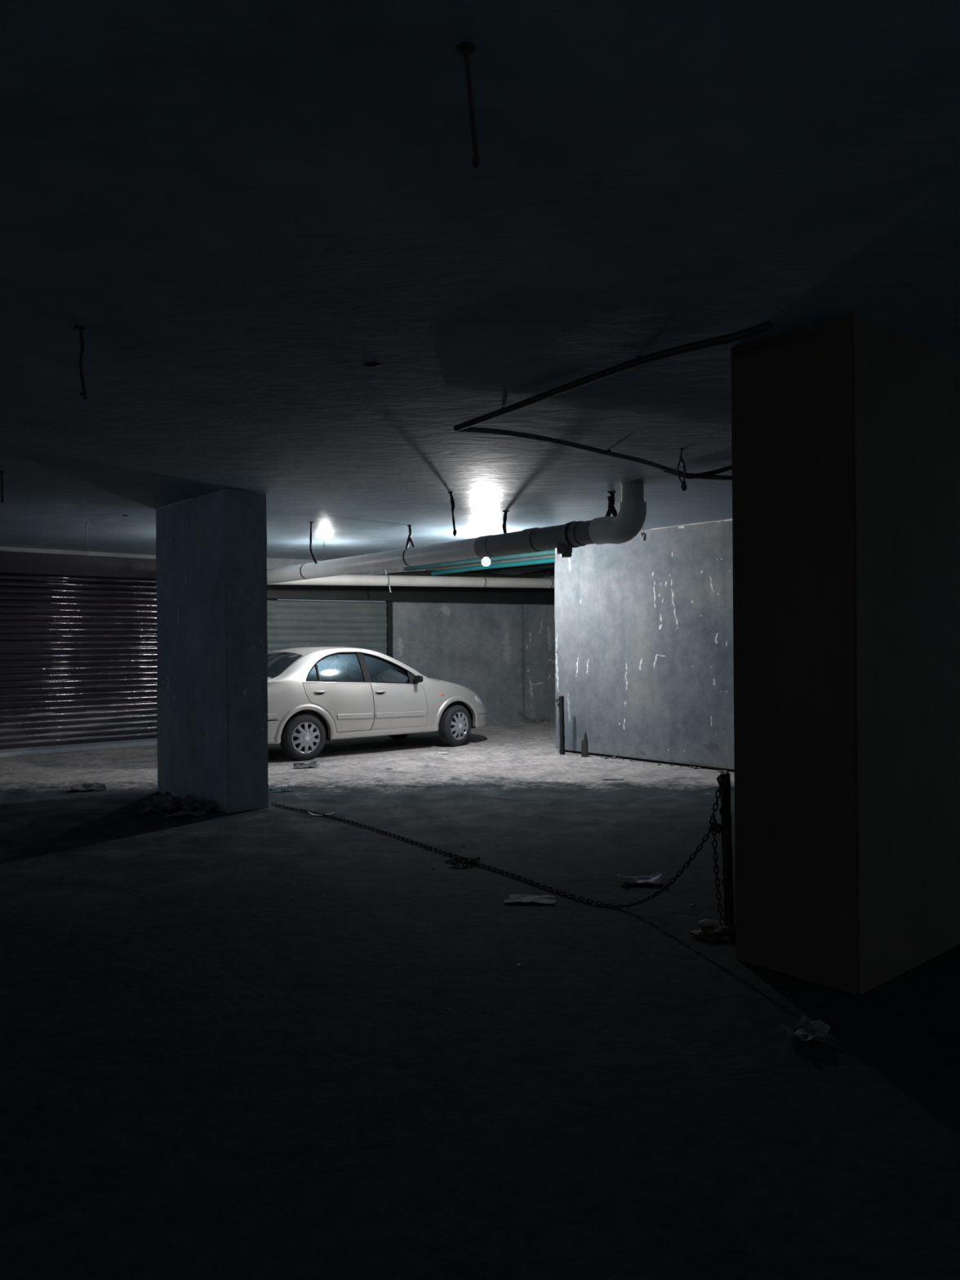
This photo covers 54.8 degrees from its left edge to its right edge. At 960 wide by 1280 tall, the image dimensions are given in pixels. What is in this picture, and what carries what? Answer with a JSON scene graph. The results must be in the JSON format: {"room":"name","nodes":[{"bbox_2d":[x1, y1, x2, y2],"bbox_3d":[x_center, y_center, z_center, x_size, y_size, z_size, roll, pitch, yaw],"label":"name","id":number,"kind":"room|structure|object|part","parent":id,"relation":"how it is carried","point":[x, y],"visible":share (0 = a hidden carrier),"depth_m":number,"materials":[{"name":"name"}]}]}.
{"room":"parking garage","nodes":[
{"label":"parking garage","id":0,"kind":"room"},
{"bbox_2d":[0,546,155,559],"bbox_3d":[-7.514,-1.166,12.646,10.350,0.300,0.306,0,0,-40],"label":"wall","id":1,"kind":"structure","parent":0,"point":[2,548],"depth_m":13.74,"materials":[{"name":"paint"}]},
{"bbox_2d":[0,551,157,749],"bbox_3d":[-6.118,0.147,13.518,4.850,2.781,0.210,0,0,-40],"label":"door","id":2,"kind":"structure","parent":1,"relation":"in","point":[78,639],"depth_m":13.69,"materials":[{"name":"metal"}]},
{"bbox_2d":[266,558,555,724],"bbox_3d":[0.070,0.103,17.407,10.611,2.920,0.306,0,0,-31],"label":"wall","id":3,"kind":"structure","parent":0,"point":[504,653],"depth_m":17.28,"materials":[{"name":"paint"}]},
{"bbox_2d":[0,737,157,757],"bbox_3d":[-7.200,1.571,12.330,10.400,0.060,0.500,0,0,-40],"label":"baseboard","id":4,"kind":"structure","parent":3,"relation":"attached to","point":[144,742],"depth_m":13.33,"materials":[{"name":"concrete"}]},
{"bbox_2d":[266,600,391,657],"bbox_3d":[-2.652,0.448,15.629,2.523,2.226,0.132,0,0,-31],"label":"door","id":5,"kind":"structure","parent":3,"relation":"in","point":[291,624],"depth_m":15.72,"materials":[{"name":"paint"}]},
{"bbox_3d":[-1.598,0.442,16.255,0.070,2.220,0.120,0,0,-31],"label":"guide rail","id":6,"kind":"part","parent":5,"relation":"part of","materials":[{"name":"metal"}]},
{"bbox_2d":[266,584,554,604],"bbox_3d":[0.251,-0.859,17.235,9.000,0.340,0.200,0,0,-31],"label":"beam","id":7,"kind":"structure","parent":3,"relation":"attached to","point":[342,593],"depth_m":16.27,"materials":[{"name":"paint"}]},
{"bbox_2d":[0,0,959,568],"bbox_3d":[-2.011,-1.514,9.004,26.000,0.300,26.000,0,0,0],"label":"ceiling","id":8,"kind":"structure","parent":0,"point":[242,207],"depth_m":3.21,"materials":[{"name":"paint"}]},
{"bbox_2d":[0,471,5,502],"bbox_3d":[-3.848,-1.237,7.444,0.051,0.259,0.056,0,0,0],"label":"wire","id":9,"kind":"object","parent":8,"relation":"hanging from","point":[1,472],"visible":1,"depth_m":7.44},
{"bbox_2d":[73,324,87,399],"bbox_3d":[-1.758,-1.223,4.072,0.046,0.329,0.048,-1,0,43],"label":"hanging wire","id":10,"kind":"object","parent":8,"relation":"hanging from","point":[79,327],"visible":1,"depth_m":4.07,"materials":[{"name":"metal"}]},
{"bbox_2d":[84,523,88,551],"bbox_3d":[-4.519,-1.188,10.643,0.043,0.329,0.049,0,0,0],"label":"wire","id":11,"kind":"object","parent":8,"relation":"hanging from","point":[85,523],"visible":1,"depth_m":10.64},
{"bbox_2d":[309,521,317,564],"bbox_3d":[-1.928,-1.124,10.678,0.104,0.497,0.054,0,0,0],"label":"hanging wire","id":12,"kind":"object","parent":8,"relation":"hanging from","point":[310,522],"visible":1,"depth_m":10.67,"materials":[{"name":"black metal"}]},
{"bbox_2d":[362,362,382,367],"bbox_3d":[-0.540,-1.385,4.650,0.102,0.022,0.071,0,0,0],"label":"anchor","id":13,"kind":"object","parent":8,"relation":"attached to","point":[366,364],"visible":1,"depth_m":4.64,"materials":[{"name":"metal"}]},
{"bbox_2d":[404,524,415,548],"bbox_3d":[-0.829,-1.219,11.002,0.131,0.327,0.064,0,0,-16],"label":"hanger","id":14,"kind":"object","parent":8,"relation":"hanging from","point":[409,539],"visible":0.89,"depth_m":10.99,"materials":[{"name":"black metal"}]},
{"bbox_2d":[268,568,554,592],"bbox_3d":[-0.179,-1.065,15.753,7.304,0.594,0.186,0,0,-31],"label":"drain pipe","id":15,"kind":"object","parent":8,"relation":"hanging from","point":[386,580],"visible":0.76,"depth_m":15.25,"materials":[{"name":"white plastic"}]},
{"bbox_2d":[448,492,456,536],"bbox_3d":[-0.258,-1.178,8.637,0.080,0.425,0.051,0,0,0],"label":"wire","id":16,"kind":"object","parent":8,"relation":"hanging from","point":[452,502],"visible":1,"depth_m":8.63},
{"bbox_2d":[266,483,646,584],"bbox_3d":[-0.859,-1.085,10.912,0.252,0.603,7.124,0,0,-40],"label":"drain pipe","id":17,"kind":"object","parent":8,"relation":"attached to","point":[629,521],"visible":0.98,"depth_m":9.48,"materials":[{"name":"plastic"}]},
{"bbox_2d":[473,534,495,558],"bbox_3d":[0.080,-0.991,9.809,0.230,0.231,0.181,0,0,-40],"label":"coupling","id":18,"kind":"object","parent":17,"relation":"attached to","point":[482,549],"depth_m":9.73,"materials":[{"name":"plastic"}]},
{"bbox_2d":[518,527,542,552],"bbox_3d":[0.526,-1.000,9.283,0.240,0.241,0.162,0,0,-40],"label":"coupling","id":19,"kind":"object","parent":17,"relation":"attached to","point":[526,544],"depth_m":9.20,"materials":[{"name":"plastic"}]},
{"bbox_2d":[560,520,586,547],"bbox_3d":[0.915,-1.008,8.826,0.240,0.241,0.162,0,0,-40],"label":"coupling","id":20,"kind":"object","parent":17,"relation":"attached to","point":[570,537],"depth_m":8.75,"materials":[{"name":"plastic"}]},
{"bbox_2d":[456,40,479,168],"bbox_3d":[-0.028,-1.257,2.176,0.054,0.291,0.042,0,0,0],"label":"wire","id":21,"kind":"object","parent":8,"relation":"hanging from","point":[465,48],"visible":1,"depth_m":2.17,"materials":[{"name":"metal"}]},
{"bbox_2d":[386,568,554,577],"bbox_3d":[0.341,-1.178,16.684,4.424,0.296,0.098,0,0,-31],"label":"cable bundle","id":22,"kind":"object","parent":8,"relation":"hanging from","point":[425,573],"visible":0.59,"depth_m":16.42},
{"bbox_2d":[404,549,555,570],"bbox_3d":[0.217,-1.272,14.515,0.068,0.074,4.654,0,0,-40],"label":"conduit","id":23,"kind":"object","parent":8,"relation":"attached to","point":[546,552],"visible":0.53,"depth_m":14.71,"materials":[{"name":"teal plastic"}]},
{"bbox_2d":[481,533,490,566],"bbox_3d":[0.077,-1.158,11.853,0.110,0.426,0.110,0,0,0],"label":"hanging bulb","id":24,"kind":"object","parent":8,"relation":"hanging from","point":[486,562],"visible":0.69,"depth_m":11.82,"materials":[{"name":"white glass"}]},
{"bbox_3d":[0.078,-1.004,11.852,0.110,0.118,0.110,0,0,0],"label":"bulb","id":25,"kind":"part","parent":24,"relation":"part of","materials":[{"name":"white glass"}]},
{"bbox_2d":[426,554,555,570],"bbox_3d":[0.425,-1.263,14.926,0.058,0.076,4.158,0,0,-40],"label":"conduit","id":26,"kind":"object","parent":8,"relation":"attached to","point":[552,555],"visible":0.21,"depth_m":15.01,"materials":[{"name":"teal plastic"}]},
{"bbox_2d":[431,557,555,575],"bbox_3d":[0.286,-1.161,14.651,0.070,0.098,4.489,0,0,-40],"label":"conduit","id":27,"kind":"object","parent":8,"relation":"attached to","point":[553,559],"visible":0.56,"depth_m":14.64,"materials":[{"name":"teal plastic"}]},
{"bbox_2d":[440,568,554,576],"bbox_3d":[0.388,-1.217,16.911,4.354,0.301,0.059,0,0,-31],"label":"conduit","id":28,"kind":"object","parent":8,"relation":"attached to","point":[531,570],"visible":0.12,"depth_m":17.09,"materials":[{"name":"teal metal"}]},
{"bbox_2d":[502,510,509,533],"bbox_3d":[0.275,-1.230,9.892,0.073,0.319,0.074,0,0,0],"label":"hanger","id":29,"kind":"object","parent":8,"relation":"hanging from","point":[504,517],"visible":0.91,"depth_m":9.88,"materials":[{"name":"black metal"}]},
{"bbox_2d":[472,562,555,573],"bbox_3d":[0.703,-1.219,15.473,0.088,0.117,3.497,0,0,-40],"label":"conduit","id":30,"kind":"object","parent":8,"relation":"attached to","point":[552,564],"visible":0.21,"depth_m":15.50,"materials":[{"name":"paint"}]},
{"bbox_2d":[604,491,617,516],"bbox_3d":[1.234,-1.260,8.670,0.151,0.279,0.088,0,0,0],"label":"hanger","id":31,"kind":"object","parent":8,"relation":"hanging from","point":[611,509],"visible":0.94,"depth_m":8.65,"materials":[{"name":"metal"}]},
{"bbox_2d":[453,320,772,476],"bbox_3d":[0.644,-1.331,5.710,1.626,0.114,3.390,0,0,7],"label":"cable","id":32,"kind":"object","parent":8,"relation":"attached to","point":[465,426],"visible":0.98,"depth_m":4.92,"materials":[{"name":"black plastic"}]},
{"bbox_2d":[676,448,686,491],"bbox_3d":[1.472,-1.242,6.756,0.066,0.316,0.051,0,0,29],"label":"wire","id":33,"kind":"object","parent":8,"relation":"hanging from","point":[683,486],"visible":1,"depth_m":6.75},
{"bbox_2d":[663,465,732,479],"bbox_3d":[1.772,-1.321,7.192,0.730,0.103,0.236,0,0,0],"label":"cable","id":34,"kind":"object","parent":8,"relation":"attached to","point":[727,468],"visible":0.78,"depth_m":7.23,"materials":[{"name":"black rubber"}]},
{"bbox_2d":[687,472,732,479],"bbox_3d":[1.983,-1.323,7.513,0.769,0.065,0.084,0,0,-23],"label":"conduit","id":35,"kind":"object","parent":8,"relation":"attached to","point":[711,477],"visible":0.47,"depth_m":7.49,"materials":[{"name":"black plastic"}]},
{"bbox_2d":[0,720,959,1279],"bbox_3d":[-1.988,1.706,8.996,26.000,0.300,26.000,0,0,0],"label":"floor","id":36,"kind":"structure","parent":0,"point":[205,1074],"depth_m":3.48,"materials":[{"name":"concrete"}]},
{"bbox_2d":[69,782,106,791],"bbox_3d":[-4.094,1.533,9.681,0.364,0.076,0.232,0,0,-17],"label":"rag","id":37,"kind":"object","parent":36,"relation":"on","point":[98,786],"visible":1,"depth_m":9.66,"materials":[{"name":"grey fabric"}]},
{"bbox_2d":[135,804,176,813],"bbox_3d":[-2.950,1.528,8.440,0.345,0.064,0.221,0,0,-17],"label":"cloth","id":38,"kind":"object","parent":36,"relation":"on","point":[144,808],"visible":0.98,"depth_m":8.37,"materials":[{"name":"grey fabric"}]},
{"bbox_2d":[152,791,181,809],"bbox_3d":[-2.890,1.481,8.546,0.287,0.180,0.193,0,0,0],"label":"cloth bundle","id":39,"kind":"object","parent":36,"relation":"on","point":[165,800],"visible":0.92,"depth_m":8.48,"materials":[{"name":"grey fabric"}]},
{"bbox_2d":[141,794,198,809],"bbox_3d":[-2.852,1.499,8.619,0.490,0.121,0.312,0,0,0],"label":"cloth","id":40,"kind":"object","parent":36,"relation":"on","point":[188,798],"visible":0.61,"depth_m":8.56,"materials":[{"name":"grey fabric"}]},
{"bbox_2d":[160,809,207,817],"bbox_3d":[-2.617,1.531,8.175,0.367,0.050,0.176,0,0,-34],"label":"cardboard piece","id":41,"kind":"object","parent":36,"relation":"on","point":[199,812],"visible":1,"depth_m":8.16,"materials":[{"name":"brown cardboard"}]},
{"bbox_2d":[183,800,219,813],"bbox_3d":[-2.519,1.513,8.423,0.223,0.087,0.297,-1,0,38],"label":"cloth","id":42,"kind":"object","parent":36,"relation":"on","point":[194,806],"visible":0.96,"depth_m":8.39,"materials":[{"name":"grey fabric"}]},
{"bbox_2d":[155,488,268,813],"bbox_3d":[-2.660,0.101,9.089,0.411,2.920,1.646,0,0,-40],"label":"concrete pillar","id":43,"kind":"structure","parent":36,"relation":"on","point":[211,548],"depth_m":8.57,"materials":[{"name":"paint"}]},
{"bbox_2d":[155,497,193,510],"bbox_3d":[-3.056,-1.352,9.224,0.023,0.026,0.940,0,0,-40],"label":"trim","id":44,"kind":"structure","parent":43,"relation":"attached to","point":[169,505],"depth_m":9.22,"materials":[{"name":"white plastic"}]},
{"bbox_2d":[269,783,294,791],"bbox_3d":[-2.036,1.523,9.515,0.258,0.070,0.070,0,0,-35],"label":"plastic bottle","id":45,"kind":"object","parent":36,"relation":"on","point":[282,788],"visible":1,"depth_m":9.50,"materials":[{"name":"white"}]},
{"bbox_2d":[293,760,319,767],"bbox_3d":[-2.124,1.526,11.318,0.317,0.067,0.148,0,0,-17],"label":"plastic bag","id":46,"kind":"object","parent":36,"relation":"on","point":[313,763],"visible":1,"depth_m":11.33,"materials":[{"name":"grey plastic"}]},
{"bbox_2d":[308,811,334,815],"bbox_3d":[-1.395,1.528,8.159,0.238,0.035,0.031,0,0,-6],"label":"strip","id":47,"kind":"object","parent":36,"relation":"on","point":[308,811],"visible":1,"depth_m":8.15,"materials":[{"name":"grey metal"}]},
{"bbox_2d":[267,646,487,760],"bbox_3d":[-1.869,0.832,13.366,4.415,1.475,1.946,0,0,-39],"label":"car","id":48,"kind":"object","parent":36,"relation":"on","point":[316,695],"visible":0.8,"depth_m":12.53,"materials":[{"name":"beige metal"}]},
{"bbox_3d":[-2.793,0.969,11.583,0.521,0.072,0.049,0,0,-29],"label":"moulding","id":49,"kind":"part","parent":48,"relation":"part of","materials":[{"name":"beige metal"}]},
{"bbox_3d":[-2.277,1.266,12.025,0.392,0.392,0.030,0,0,-39],"label":"rim dish","id":50,"kind":"part","parent":48,"relation":"part of","materials":[{"name":"black plastic"}]},
{"bbox_3d":[-2.499,0.782,12.864,0.716,0.696,1.150,0,0,-39],"label":"seat","id":51,"kind":"part","parent":48,"relation":"part of","materials":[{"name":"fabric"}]},
{"bbox_3d":[-2.088,0.680,12.121,0.173,0.031,0.060,0,0,-39],"label":"door handle","id":52,"kind":"part","parent":48,"relation":"part of","materials":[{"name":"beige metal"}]},
{"bbox_3d":[-1.884,0.888,12.337,1.052,0.671,0.105,0,0,-39],"label":"door","id":53,"kind":"part","parent":48,"relation":"part of","materials":[{"name":"beige metal"}]},
{"bbox_3d":[-1.668,1.025,12.434,0.560,0.087,0.016,0,0,-39],"label":"moulding","id":54,"kind":"part","parent":48,"relation":"part of","materials":[{"name":"beige metal"}]},
{"bbox_3d":[-1.286,1.271,12.763,1.670,0.056,0.026,0,0,-39],"label":"sill","id":55,"kind":"part","parent":48,"relation":"part of","materials":[{"name":"beige metal"}]},
{"bbox_3d":[-1.142,0.909,12.929,0.940,0.627,0.105,0,0,-39],"label":"door","id":56,"kind":"part","parent":48,"relation":"part of","materials":[{"name":"beige metal"}]},
{"bbox_3d":[-1.103,1.037,12.885,0.810,0.087,0.016,0,0,-39],"label":"moulding","id":57,"kind":"part","parent":48,"relation":"part of","materials":[{"name":"beige metal"}]},
{"bbox_2d":[407,671,417,683],"bbox_3d":[-0.955,0.528,13.137,0.140,0.201,0.090,0,0,-39],"label":"mirror","id":58,"kind":"object","parent":48,"relation":"attached to","point":[411,675],"depth_m":13.11,"materials":[{"name":"black plastic"}]},
{"bbox_2d":[412,675,422,682],"bbox_3d":[-0.872,0.550,13.053,0.060,0.102,0.208,0,0,-39],"label":"mirror","id":59,"kind":"object","parent":48,"relation":"on","point":[415,678],"depth_m":13.02,"materials":[{"name":"black plastic"}]},
{"bbox_3d":[-0.335,1.256,13.578,0.030,0.392,0.392,-1,0,38],"label":"rim dish","id":60,"kind":"part","parent":48,"relation":"part of","materials":[{"name":"black plastic"}]},
{"bbox_2d":[271,802,712,908],"bbox_3d":[-0.373,1.255,6.752,0.278,0.574,5.048,0,0,-36],"label":"chain","id":61,"kind":"object","parent":36,"relation":"on","point":[466,860],"visible":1,"depth_m":5.96,"materials":[{"name":"metal"}]},
{"bbox_2d":[503,894,556,903],"bbox_3d":[0.296,1.520,5.436,0.305,0.016,0.164,0,0,6],"label":"cardboard piece","id":62,"kind":"object","parent":36,"relation":"on","point":[512,898],"visible":1,"depth_m":5.43,"materials":[{"name":"cardboard"}]},
{"bbox_2d":[555,696,564,755],"bbox_3d":[1.083,1.149,12.464,0.113,0.790,0.066,0,0,-28],"label":"steel post","id":63,"kind":"object","parent":36,"relation":"on","point":[562,726],"visible":1,"depth_m":12.46,"materials":[{"name":"black metal"}]},
{"bbox_2d":[581,732,588,757],"bbox_3d":[1.379,1.379,12.204,0.085,0.323,0.040,0,0,25],"label":"plank","id":64,"kind":"object","parent":36,"relation":"on","point":[584,753],"visible":1,"depth_m":12.19,"materials":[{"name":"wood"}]},
{"bbox_2d":[614,871,662,884],"bbox_3d":[0.999,1.495,5.817,0.305,0.062,0.155,0,0,6],"label":"paper sheet","id":65,"kind":"object","parent":36,"relation":"on","point":[655,877],"visible":1,"depth_m":5.79,"materials":[{"name":"white paper"}]},
{"bbox_2d":[689,919,735,942],"bbox_3d":[1.263,1.520,4.818,0.365,0.114,0.329,0,0,0],"label":"concrete footing","id":66,"kind":"object","parent":36,"relation":"on","point":[710,930],"visible":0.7,"depth_m":4.74,"materials":[{"name":"concrete"}]},
{"bbox_2d":[716,773,734,926],"bbox_3d":[1.277,1.109,4.809,0.082,0.829,0.055,0,0,-38],"label":"steel post","id":67,"kind":"object","parent":66,"relation":"on","point":[726,845],"visible":0.94,"depth_m":4.80,"materials":[{"name":"black metal"}]},
{"bbox_2d":[709,777,727,823],"bbox_3d":[1.233,0.833,4.790,0.090,0.238,0.034,0,0,12],"label":"chain","id":68,"kind":"object","parent":67,"relation":"hanging from","point":[721,784],"visible":1,"depth_m":4.79,"materials":[{"name":"metal"}]},
{"bbox_2d":[709,817,723,833],"bbox_3d":[1.224,0.961,4.797,0.073,0.083,0.024,0,0,0],"label":"padlock","id":69,"kind":"object","parent":68,"relation":"hanging from","point":[716,827],"visible":1,"depth_m":4.79,"materials":[{"name":"metal"}]},
{"bbox_2d":[711,830,724,925],"bbox_3d":[1.234,1.223,4.797,0.063,0.514,0.026,0,0,0],"label":"chain","id":70,"kind":"object","parent":69,"relation":"hanging from","point":[714,840],"visible":1,"depth_m":4.79,"materials":[{"name":"metal"}]},
{"bbox_2d":[779,1015,830,1040],"bbox_3d":[1.234,1.489,3.528,0.183,0.056,0.133,0,0,-40],"label":"paper sheet","id":71,"kind":"object","parent":36,"relation":"on","point":[805,1029],"visible":1,"depth_m":3.55,"materials":[{"name":"paper"}]},
{"bbox_2d":[554,520,734,769],"bbox_3d":[2.756,0.051,11.034,0.257,2.885,5.019,0,0,-40],"label":"wall","id":72,"kind":"structure","parent":0,"point":[644,662],"depth_m":11.59,"materials":[{"name":"grey concrete"}]},
{"bbox_2d":[640,532,644,541],"bbox_3d":[2.046,-1.300,11.656,0.070,0.108,0.027,0,0,35],"label":"wall hook","id":73,"kind":"object","parent":72,"relation":"attached to","point":[641,534],"visible":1,"depth_m":11.64,"materials":[{"name":"grey metal"}]},
{"bbox_2d":[559,749,734,772],"bbox_3d":[2.789,1.510,11.048,0.200,0.036,4.960,0,0,-40],"label":"baseboard","id":74,"kind":"structure","parent":72,"relation":"attached to","point":[569,751],"depth_m":11.58,"materials":[{"name":"paint"}]},
{"bbox_2d":[650,519,732,529],"bbox_3d":[3.199,-1.393,10.306,0.023,0.026,3.300,0,0,-40],"label":"trim","id":75,"kind":"structure","parent":72,"relation":"attached to","point":[726,519],"depth_m":11.04,"materials":[{"name":"white plastic"}]},
{"bbox_2d":[731,313,959,995],"bbox_3d":[3.502,0.051,5.974,5.500,2.920,0.620,0,0,-40],"label":"pillar","id":76,"kind":"structure","parent":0,"point":[846,428],"depth_m":4.20,"materials":[{"name":"paint"}]}
]}

